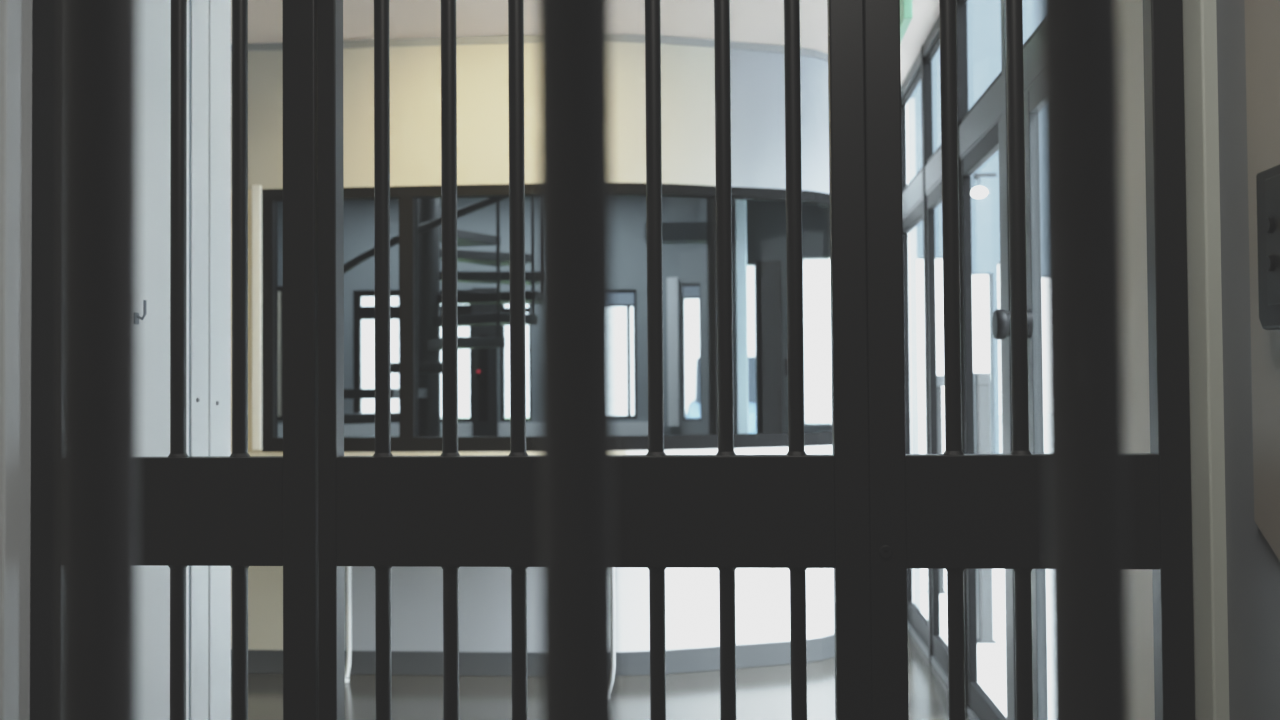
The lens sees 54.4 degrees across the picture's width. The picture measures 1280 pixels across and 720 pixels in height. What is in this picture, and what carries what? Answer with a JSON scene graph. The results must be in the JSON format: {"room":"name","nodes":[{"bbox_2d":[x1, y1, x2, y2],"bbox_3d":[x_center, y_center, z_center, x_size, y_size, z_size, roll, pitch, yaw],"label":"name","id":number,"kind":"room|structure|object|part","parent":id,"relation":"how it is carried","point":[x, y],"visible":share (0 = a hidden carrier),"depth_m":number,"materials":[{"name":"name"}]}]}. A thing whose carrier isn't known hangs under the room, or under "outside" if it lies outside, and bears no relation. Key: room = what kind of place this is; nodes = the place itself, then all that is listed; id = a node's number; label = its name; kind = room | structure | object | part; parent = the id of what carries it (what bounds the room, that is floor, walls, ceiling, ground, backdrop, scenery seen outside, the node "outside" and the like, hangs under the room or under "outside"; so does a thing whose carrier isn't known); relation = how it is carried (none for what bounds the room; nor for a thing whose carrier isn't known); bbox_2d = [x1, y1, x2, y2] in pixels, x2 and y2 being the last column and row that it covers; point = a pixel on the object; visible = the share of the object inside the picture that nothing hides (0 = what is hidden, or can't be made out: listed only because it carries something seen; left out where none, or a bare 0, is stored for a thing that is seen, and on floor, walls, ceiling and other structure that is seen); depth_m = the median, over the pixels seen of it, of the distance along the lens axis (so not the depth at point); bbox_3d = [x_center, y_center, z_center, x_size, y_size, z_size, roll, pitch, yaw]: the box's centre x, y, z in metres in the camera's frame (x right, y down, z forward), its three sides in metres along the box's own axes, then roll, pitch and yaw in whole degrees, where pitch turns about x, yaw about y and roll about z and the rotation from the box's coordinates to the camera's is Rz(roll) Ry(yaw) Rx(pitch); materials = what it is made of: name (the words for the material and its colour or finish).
{"room":"prison interior","nodes":[
{"label":"prison interior","id":0,"kind":"room"},
{"bbox_2d":[60,0,137,719],"bbox_3d":[-0.210,0.000,0.519,0.031,0.283,0.060,-1,-1,5],"label":"metal bar","id":1,"kind":"object","parent":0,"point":[99,441],"depth_m":0.51,"materials":[{"name":"black paint"}]},
{"bbox_2d":[137,0,170,719],"bbox_3d":[-1.208,-0.092,2.726,0.170,2.930,0.515,-1,-1,5],"label":"wall","id":2,"kind":"structure","parent":0,"point":[154,16],"depth_m":2.85,"materials":[{"name":"white paint"}]},
{"bbox_2d":[0,0,32,719],"bbox_3d":[-1.236,-0.100,2.374,0.170,2.930,0.190,-1,-1,5],"label":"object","id":3,"kind":"structure","parent":2,"relation":"attached to","point":[16,16],"depth_m":2.30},
{"bbox_2d":[138,300,145,323],"bbox_3d":[-1.107,-0.106,2.761,0.026,0.053,0.020,-1,-1,5],"label":"hook","id":4,"kind":"object","parent":2,"relation":"attached to","point":[144,301],"visible":0.59,"depth_m":2.76,"materials":[{"name":"grey metal"}]},
{"bbox_2d":[186,0,230,719],"bbox_3d":[-1.169,-0.083,3.131,0.182,2.930,0.294,-1,-1,5],"label":"trim","id":5,"kind":"structure","parent":2,"relation":"attached to","point":[210,242],"depth_m":3.14,"materials":[{"name":"white metal"}]},
{"bbox_2d":[231,42,715,651],"bbox_3d":[-1.175,-0.021,5.827,3.131,2.930,0.274,0,-1,1],"label":"wall","id":6,"kind":"structure","parent":0,"point":[687,72],"depth_m":5.75,"materials":[{"name":"paint"}]},
{"bbox_2d":[252,185,261,449],"bbox_3d":[-1.781,-0.198,5.784,0.042,1.232,0.024,-1,-1,5],"label":"trim","id":7,"kind":"structure","parent":6,"relation":"attached to","point":[256,189],"depth_m":5.77,"materials":[{"name":"beige paint"}]},
{"bbox_2d":[231,34,827,60],"bbox_3d":[-0.866,-1.469,5.852,3.753,0.033,0.417,0,-1,-5],"label":"trim","id":8,"kind":"structure","parent":6,"relation":"attached to","point":[613,37],"depth_m":5.77,"materials":[{"name":"grey paint"}]},
{"bbox_2d":[231,634,834,675],"bbox_3d":[-0.844,1.387,5.784,3.753,0.108,0.418,0,-1,-5],"label":"baseboard","id":9,"kind":"structure","parent":6,"relation":"attached to","point":[632,663],"depth_m":5.70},
{"bbox_2d":[278,196,831,434],"bbox_3d":[-0.986,0.080,10.223,5.400,2.930,0.220,-1,-1,5],"label":"wall","id":10,"kind":"structure","parent":0,"point":[766,220],"depth_m":10.06,"materials":[{"name":"paint"}]},
{"bbox_2d":[278,286,282,420],"bbox_3d":[-3.160,-0.052,10.270,0.500,1.110,0.030,-1,-1,5],"label":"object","id":11,"kind":"object","parent":10,"relation":"attached to","point":[280,288],"visible":0.14,"depth_m":10.25,"materials":[{"name":"grey metal"}]},
{"bbox_2d":[353,290,398,422],"bbox_3d":[-2.143,-0.030,10.258,0.430,1.090,0.060,-1,-1,5],"label":"window","id":12,"kind":"structure","parent":10,"relation":"in","point":[360,312],"depth_m":10.25,"materials":[{"name":"grey metal"}]},
{"bbox_2d":[440,290,471,421],"bbox_3d":[-1.585,-0.030,10.213,0.450,1.080,0.060,-1,-1,5],"label":"window","id":13,"kind":"structure","parent":10,"relation":"in","point":[462,309],"depth_m":10.17,"materials":[{"name":"grey metal"}]},
{"bbox_2d":[278,422,647,436],"bbox_3d":[-1.697,1.031,10.124,3.780,1.035,0.043,-1,-1,5],"label":"trim","id":14,"kind":"structure","parent":10,"relation":"attached to","point":[532,428],"depth_m":10.07,"materials":[{"name":"paint"}]},
{"bbox_2d":[472,288,497,436],"bbox_3d":[-1.253,0.479,10.063,0.205,2.130,0.030,-1,-1,5],"label":"door","id":15,"kind":"structure","parent":10,"relation":"in","point":[485,391],"depth_m":10.06,"materials":[{"name":"grey metal"}]},
{"bbox_2d":[476,369,482,379],"bbox_3d":[-1.296,0.118,10.019,0.045,0.090,0.079,-1,-1,5],"label":"button","id":16,"kind":"object","parent":15,"relation":"attached to","point":[479,372],"visible":1,"depth_m":10.01,"materials":[{"name":"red plastic"}]},
{"bbox_3d":[-1.267,0.144,10.060,0.075,0.700,0.005,-1,-1,5],"label":"panel","id":17,"kind":"part","parent":15,"relation":"part of","materials":[{"name":"grey metal"}]},
{"bbox_2d":[500,304,530,420],"bbox_3d":[-1.009,-0.023,10.167,0.255,1.045,0.060,-1,-1,5],"label":"window","id":18,"kind":"structure","parent":10,"relation":"in","point":[502,309],"depth_m":10.14,"materials":[{"name":"grey metal"}]},
{"bbox_2d":[613,289,636,418],"bbox_3d":[-0.298,-0.045,10.110,0.551,1.045,0.060,-1,-1,5],"label":"window","id":19,"kind":"structure","parent":10,"relation":"in","point":[629,416],"depth_m":10.06,"materials":[{"name":"grey metal"}]},
{"bbox_2d":[612,290,634,306],"bbox_3d":[-0.307,-0.497,10.055,0.531,0.136,0.033,-1,-1,5],"label":"roller blind","id":20,"kind":"object","parent":19,"relation":"attached to","point":[620,298],"visible":0.38,"depth_m":10.03,"materials":[{"name":"grey fabric"}]},
{"bbox_2d":[667,277,678,425],"bbox_3d":[0.265,-0.065,9.979,0.085,1.190,0.068,-1,-1,5],"label":"trim","id":21,"kind":"structure","parent":10,"relation":"attached to","point":[672,282],"depth_m":9.95,"materials":[{"name":"paint"}]},
{"bbox_2d":[681,283,701,420],"bbox_3d":[0.421,-0.064,10.053,0.165,1.110,0.060,-1,-1,5],"label":"window","id":22,"kind":"structure","parent":10,"relation":"in","point":[682,299],"depth_m":10.02,"materials":[{"name":"grey metal"}]},
{"bbox_2d":[682,283,699,298],"bbox_3d":[0.412,-0.554,9.999,0.145,0.126,0.033,-1,-1,5],"label":"roller blind","id":23,"kind":"object","parent":22,"relation":"attached to","point":[690,290],"visible":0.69,"depth_m":9.99,"materials":[{"name":"grey fabric"}]},
{"bbox_2d":[700,198,708,433],"bbox_3d":[0.588,0.059,9.835,0.200,2.930,0.298,-1,-1,5],"label":"trim","id":24,"kind":"structure","parent":10,"relation":"attached to","point":[703,201],"depth_m":9.70,"materials":[{"name":"paint"}]},
{"bbox_2d":[747,264,756,432],"bbox_3d":[0.876,-0.064,10.016,0.123,1.420,0.060,-1,-1,5],"label":"window","id":25,"kind":"structure","parent":10,"relation":"in","point":[754,265],"depth_m":9.98,"materials":[{"name":"white metal"}]},
{"bbox_2d":[757,260,782,432],"bbox_3d":[1.035,0.355,9.892,0.193,2.295,0.097,-1,-1,5],"label":"door","id":26,"kind":"structure","parent":10,"relation":"in","point":[769,314],"depth_m":9.90,"materials":[{"name":"black metal"}]},
{"bbox_3d":[1.112,0.306,9.863,0.015,0.130,0.050,-1,-1,5],"label":"handle","id":27,"kind":"part","parent":26,"relation":"part of","materials":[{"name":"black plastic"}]},
{"bbox_2d":[802,257,831,424],"bbox_3d":[1.450,-0.152,9.972,0.300,1.345,0.060,-1,-1,5],"label":"window","id":28,"kind":"structure","parent":10,"relation":"in","point":[802,257],"depth_m":9.96,"materials":[{"name":"white metal"}]},
{"bbox_2d":[537,0,614,719],"bbox_3d":[-0.022,0.000,0.504,0.028,0.274,0.060,-1,-1,5],"label":"metal bar","id":29,"kind":"object","parent":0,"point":[576,350],"depth_m":0.49,"materials":[{"name":"black paint"}]},
{"bbox_2d":[231,0,938,85],"bbox_3d":[-1.498,-1.596,4.221,5.570,0.150,12.500,-1,-1,5],"label":"ceiling","id":30,"kind":"structure","parent":0,"point":[751,21],"depth_m":5.50,"materials":[{"name":"paint"}]},
{"bbox_2d":[900,0,912,42],"bbox_3d":[0.881,-1.315,4.264,0.030,0.445,0.520,-1,-1,5],"label":"exit sign","id":31,"kind":"object","parent":30,"relation":"hanging from","point":[906,6],"visible":0.44,"depth_m":4.02,"materials":[{"name":"green plastic"}]},
{"bbox_2d":[231,630,970,719],"bbox_3d":[-1.494,1.468,4.151,5.530,0.120,12.500,-1,-1,5],"label":"floor","id":32,"kind":"structure","parent":0,"point":[764,692],"depth_m":5.29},
{"bbox_2d":[30,0,318,719],"bbox_3d":[-0.873,0.211,2.348,0.549,2.260,0.050,-1,-1,5],"label":"gate","id":33,"kind":"object","parent":32,"relation":"on","point":[239,510],"visible":0.66,"depth_m":2.33,"materials":[{"name":"black metal"}]},
{"bbox_3d":[-0.874,0.284,2.347,0.428,0.201,0.048,-1,-1,5],"label":"lock rail","id":34,"kind":"part","parent":33,"relation":"part of","materials":[{"name":"black metal"}]},
{"bbox_2d":[344,197,538,436],"bbox_3d":[-1.482,0.098,8.744,1.666,2.974,1.666,-1,-1,5],"label":"spiral staircase","id":35,"kind":"structure","parent":32,"relation":"on","point":[429,210],"depth_m":8.67,"materials":[{"name":"black metal"}]},
{"bbox_3d":[-1.327,-0.907,8.283,1.616,0.988,0.641,0,-1,-19],"label":"handrail","id":36,"kind":"part","parent":35,"relation":"part of","materials":[{"name":"black metal"}]},
{"bbox_2d":[231,446,831,681],"bbox_3d":[-0.584,0.928,5.556,3.402,1.024,0.827,0,-1,-6],"label":"countertop","id":37,"kind":"structure","parent":32,"relation":"on","point":[820,449],"depth_m":5.60,"materials":[{"name":"white laminate"}]},
{"bbox_3d":[-1.322,0.948,5.591,0.036,0.995,0.051,-1,-1,18],"label":"leg","id":38,"kind":"part","parent":37,"relation":"part of","materials":[{"name":"white metal"}]},
{"bbox_2d":[231,451,627,455],"bbox_3d":[-1.138,0.435,5.509,2.242,0.033,0.498,-1,-1,5],"label":"countertop","id":39,"kind":"structure","parent":37,"relation":"on","point":[614,452],"depth_m":5.54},
{"bbox_3d":[-0.140,0.932,5.258,0.064,0.996,0.036,1,-2,-40],"label":"leg","id":40,"kind":"part","parent":37,"relation":"part of","materials":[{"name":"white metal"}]},
{"bbox_2d":[317,0,871,719],"bbox_3d":[-0.091,0.204,2.286,1.008,2.260,0.050,-1,-1,5],"label":"gate","id":41,"kind":"object","parent":32,"relation":"on","point":[796,510],"visible":0.83,"depth_m":2.27,"materials":[{"name":"black metal"}]},
{"bbox_3d":[-0.104,0.277,2.285,0.912,0.201,0.048,-1,-1,5],"label":"lock rail","id":42,"kind":"part","parent":41,"relation":"part of","materials":[{"name":"black metal"}]},
{"bbox_2d":[735,200,748,433],"bbox_3d":[0.504,0.228,6.101,0.125,2.420,0.120,-1,-1,5],"label":"post","id":43,"kind":"object","parent":32,"relation":"on","point":[740,205],"visible":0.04,"depth_m":6.09,"materials":[{"name":"white paint"}]},
{"bbox_2d":[864,0,1194,719],"bbox_3d":[0.689,0.197,2.221,0.556,2.260,0.055,-1,-1,5],"label":"gate","id":44,"kind":"object","parent":32,"relation":"on","point":[954,511],"visible":0.76,"depth_m":2.21,"materials":[{"name":"black metal"}]},
{"bbox_3d":[0.694,0.269,2.221,0.438,0.201,0.048,-1,-1,5],"label":"lock rail","id":45,"kind":"part","parent":44,"relation":"part of","materials":[{"name":"black metal"}]},
{"bbox_2d":[645,222,706,243],"bbox_3d":[0.298,-0.849,8.324,0.520,0.120,0.200,-1,-1,5],"label":"trim","id":46,"kind":"structure","parent":0,"point":[672,232],"depth_m":8.23,"materials":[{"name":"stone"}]},
{"bbox_2d":[614,445,833,651],"bbox_3d":[0.403,0.924,5.892,1.297,1.020,0.248,0,-1,-22],"label":"wall","id":47,"kind":"structure","parent":0,"point":[762,595],"depth_m":5.75,"materials":[{"name":"white paint"}]},
{"bbox_2d":[262,183,831,451],"bbox_3d":[-0.360,-0.194,5.850,2.791,1.226,0.390,0,-1,-7],"label":"window","id":48,"kind":"structure","parent":47,"relation":"in","point":[408,440],"depth_m":5.78,"materials":[{"name":"grey metal"}]},
{"bbox_2d":[730,49,828,193],"bbox_3d":[0.675,-1.153,6.029,0.707,0.685,0.211,0,-2,-31],"label":"wall","id":49,"kind":"structure","parent":0,"point":[757,77],"depth_m":5.91,"materials":[{"name":"grey paint"}]},
{"bbox_2d":[904,104,913,602],"bbox_3d":[1.210,-0.021,6.583,0.204,2.930,0.916,-1,-2,30],"label":"wall","id":50,"kind":"structure","parent":0,"point":[906,104],"depth_m":6.88,"materials":[{"name":"white paint"}]},
{"bbox_2d":[901,0,1039,719],"bbox_3d":[1.311,-0.058,5.033,0.049,2.930,3.802,-1,-1,5],"label":"window","id":51,"kind":"structure","parent":50,"relation":"in","point":[973,124],"depth_m":4.99,"materials":[{"name":"grey metal"}]},
{"bbox_2d":[903,200,927,647],"bbox_3d":[1.421,0.315,6.371,0.032,2.165,0.848,-1,-1,5],"label":"door","id":52,"kind":"structure","parent":51,"relation":"attached to","point":[918,621],"depth_m":6.75,"materials":[{"name":"grey metal"}]},
{"bbox_2d":[926,181,947,674],"bbox_3d":[1.348,0.294,5.454,0.032,2.165,0.848,-1,-1,5],"label":"door","id":53,"kind":"structure","parent":51,"relation":"attached to","point":[934,198],"depth_m":5.84,"materials":[{"name":"grey metal"}]},
{"bbox_2d":[961,119,1010,719],"bbox_3d":[1.275,0.274,4.548,0.032,2.165,0.828,-1,-1,5],"label":"door","id":54,"kind":"structure","parent":51,"relation":"attached to","point":[982,705],"depth_m":4.90,"materials":[{"name":"grey metal"}]},
{"bbox_2d":[992,80,1047,719],"bbox_3d":[1.148,0.253,3.635,0.139,2.165,0.868,-1,-1,5],"label":"door","id":55,"kind":"structure","parent":51,"relation":"attached to","point":[1000,318],"depth_m":3.79,"materials":[{"name":"grey metal"}]},
{"bbox_3d":[1.144,-0.110,3.824,0.107,0.094,0.094,-1,-1,5],"label":"knob","id":56,"kind":"part","parent":55,"relation":"part of","materials":[{"name":"black plastic"}]},
{"bbox_3d":[1.201,0.253,3.631,0.032,2.165,0.868,-1,-1,5],"label":"frame","id":57,"kind":"part","parent":55,"relation":"part of","materials":[{"name":"grey metal"}]},
{"bbox_2d":[907,98,920,610],"bbox_3d":[1.638,0.021,8.548,0.100,2.930,3.100,-1,-1,5],"label":"window","id":58,"kind":"structure","parent":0,"point":[911,103],"depth_m":7.01,"materials":[{"name":"glass"}]},
{"bbox_2d":[1039,0,1129,719],"bbox_3d":[0.166,0.000,0.488,0.029,0.266,0.060,-1,-1,5],"label":"metal bar","id":59,"kind":"object","parent":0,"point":[1088,610],"depth_m":0.48,"materials":[{"name":"black paint"}]},
{"bbox_2d":[1118,0,1154,719],"bbox_3d":[1.154,-0.111,2.709,0.100,2.930,0.860,-1,-1,5],"label":"wall","id":60,"kind":"structure","parent":0,"point":[1131,59],"depth_m":2.79,"materials":[{"name":"grey paint"}]},
{"bbox_2d":[1216,0,1279,719],"bbox_3d":[0.886,-0.174,-0.082,0.158,2.930,4.370,-1,-1,5],"label":"wall","id":61,"kind":"structure","parent":0,"point":[1253,568],"depth_m":2.03,"materials":[{"name":"paint"}]},
{"bbox_2d":[1182,0,1228,719],"bbox_3d":[1.056,-0.122,2.191,0.183,2.930,0.190,-1,-1,5],"label":"trim","id":62,"kind":"structure","parent":61,"relation":"attached to","point":[1202,183],"depth_m":2.11,"materials":[{"name":"grey metal"}]},
{"bbox_2d":[1244,0,1279,560],"bbox_3d":[0.939,-0.479,1.680,0.010,1.578,0.578,-1,-1,5],"label":"wall plate","id":63,"kind":"object","parent":61,"relation":"attached to","point":[1262,17],"visible":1,"depth_m":1.91,"materials":[{"name":"metal"}]},
{"bbox_2d":[1256,164,1279,329],"bbox_3d":[0.924,-0.164,1.759,0.038,0.236,0.206,-1,-1,5],"label":"intercom","id":64,"kind":"object","parent":63,"relation":"attached to","point":[1267,181],"visible":1,"depth_m":1.81,"materials":[{"name":"black plastic"}]},
{"bbox_3d":[0.912,-0.174,1.747,0.004,0.185,0.150,-1,-1,5],"label":"panel","id":65,"kind":"part","parent":64,"relation":"part of","materials":[{"name":"grey plastic"}]},
{"label":"outside","id":66,"kind":"structure","parent":0,"visible":0},
{"bbox_2d":[805,414,1049,719],"bbox_3d":[22.591,1.796,25.238,39.030,0.120,66.000,-1,-1,5],"label":"ground","id":67,"kind":"structure","parent":66,"point":[991,658],"depth_m":6.84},
{"bbox_2d":[937,373,996,643],"bbox_3d":[1.840,0.779,7.218,0.100,1.390,1.645,-1,-1,5],"label":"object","id":68,"kind":"object","parent":67,"relation":"on","point":[982,414],"visible":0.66,"depth_m":6.42,"materials":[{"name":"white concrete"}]},
{"bbox_3d":[1.901,0.817,7.982,0.100,1.350,0.100,-1,-1,5],"label":"post","id":69,"kind":"part","parent":68,"relation":"part of","materials":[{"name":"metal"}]},
{"bbox_3d":[1.835,0.118,7.238,0.070,0.068,1.635,-1,-1,5],"label":"rail","id":70,"kind":"part","parent":68,"relation":"part of","materials":[{"name":"white metal"}]},
{"bbox_3d":[1.778,0.782,6.447,0.100,1.350,0.100,-1,-1,5],"label":"post","id":71,"kind":"part","parent":68,"relation":"part of","materials":[{"name":"white metal"}]},
{"bbox_2d":[910,0,1042,453],"bbox_3d":[4.340,-0.783,10.306,4.980,4.620,0.200,-1,-1,5],"label":"wall","id":72,"kind":"structure","parent":67,"relation":"on","point":[983,16],"depth_m":10.36,"materials":[{"name":"white paint"}]},
{"bbox_2d":[971,173,995,197],"bbox_3d":[2.800,-1.429,10.222,0.167,0.199,0.204,1,-2,-43],"label":"wall lamp","id":73,"kind":"object","parent":72,"relation":"attached to","point":[978,192],"visible":0.99,"depth_m":10.20,"materials":[{"name":"white glass"}]},
{"bbox_3d":[2.782,-1.374,10.214,0.128,0.088,0.130,-1,-1,5],"label":"globe","id":74,"kind":"part","parent":73,"relation":"part of"},
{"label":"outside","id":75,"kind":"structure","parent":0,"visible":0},
{"bbox_3d":[-16.626,2.357,36.555,40.970,0.120,49.700,-1,-1,5],"label":"ground","id":76,"kind":"structure","parent":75,"visible":0},
{"bbox_2d":[685,355,755,432],"bbox_3d":[1.484,0.816,17.923,1.560,1.820,4.104,-1,-1,5],"label":"parked car","id":77,"kind":"object","parent":76,"relation":"on","point":[693,409],"visible":0.02,"depth_m":17.04,"materials":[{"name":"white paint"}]},
{"bbox_3d":[-2.160,-0.076,3.136,1.794,2.930,0.100,-1,-1,5],"label":"wall","id":78,"kind":"structure","parent":0,"visible":0},
{"bbox_2d":[189,0,190,719],"bbox_3d":[-1.183,-0.086,3.028,0.171,2.930,0.030,-1,-1,5],"label":"trim","id":79,"kind":"structure","parent":78,"relation":"attached to","point":[189,0],"depth_m":3.04,"materials":[{"name":"grey metal"}]}
]}

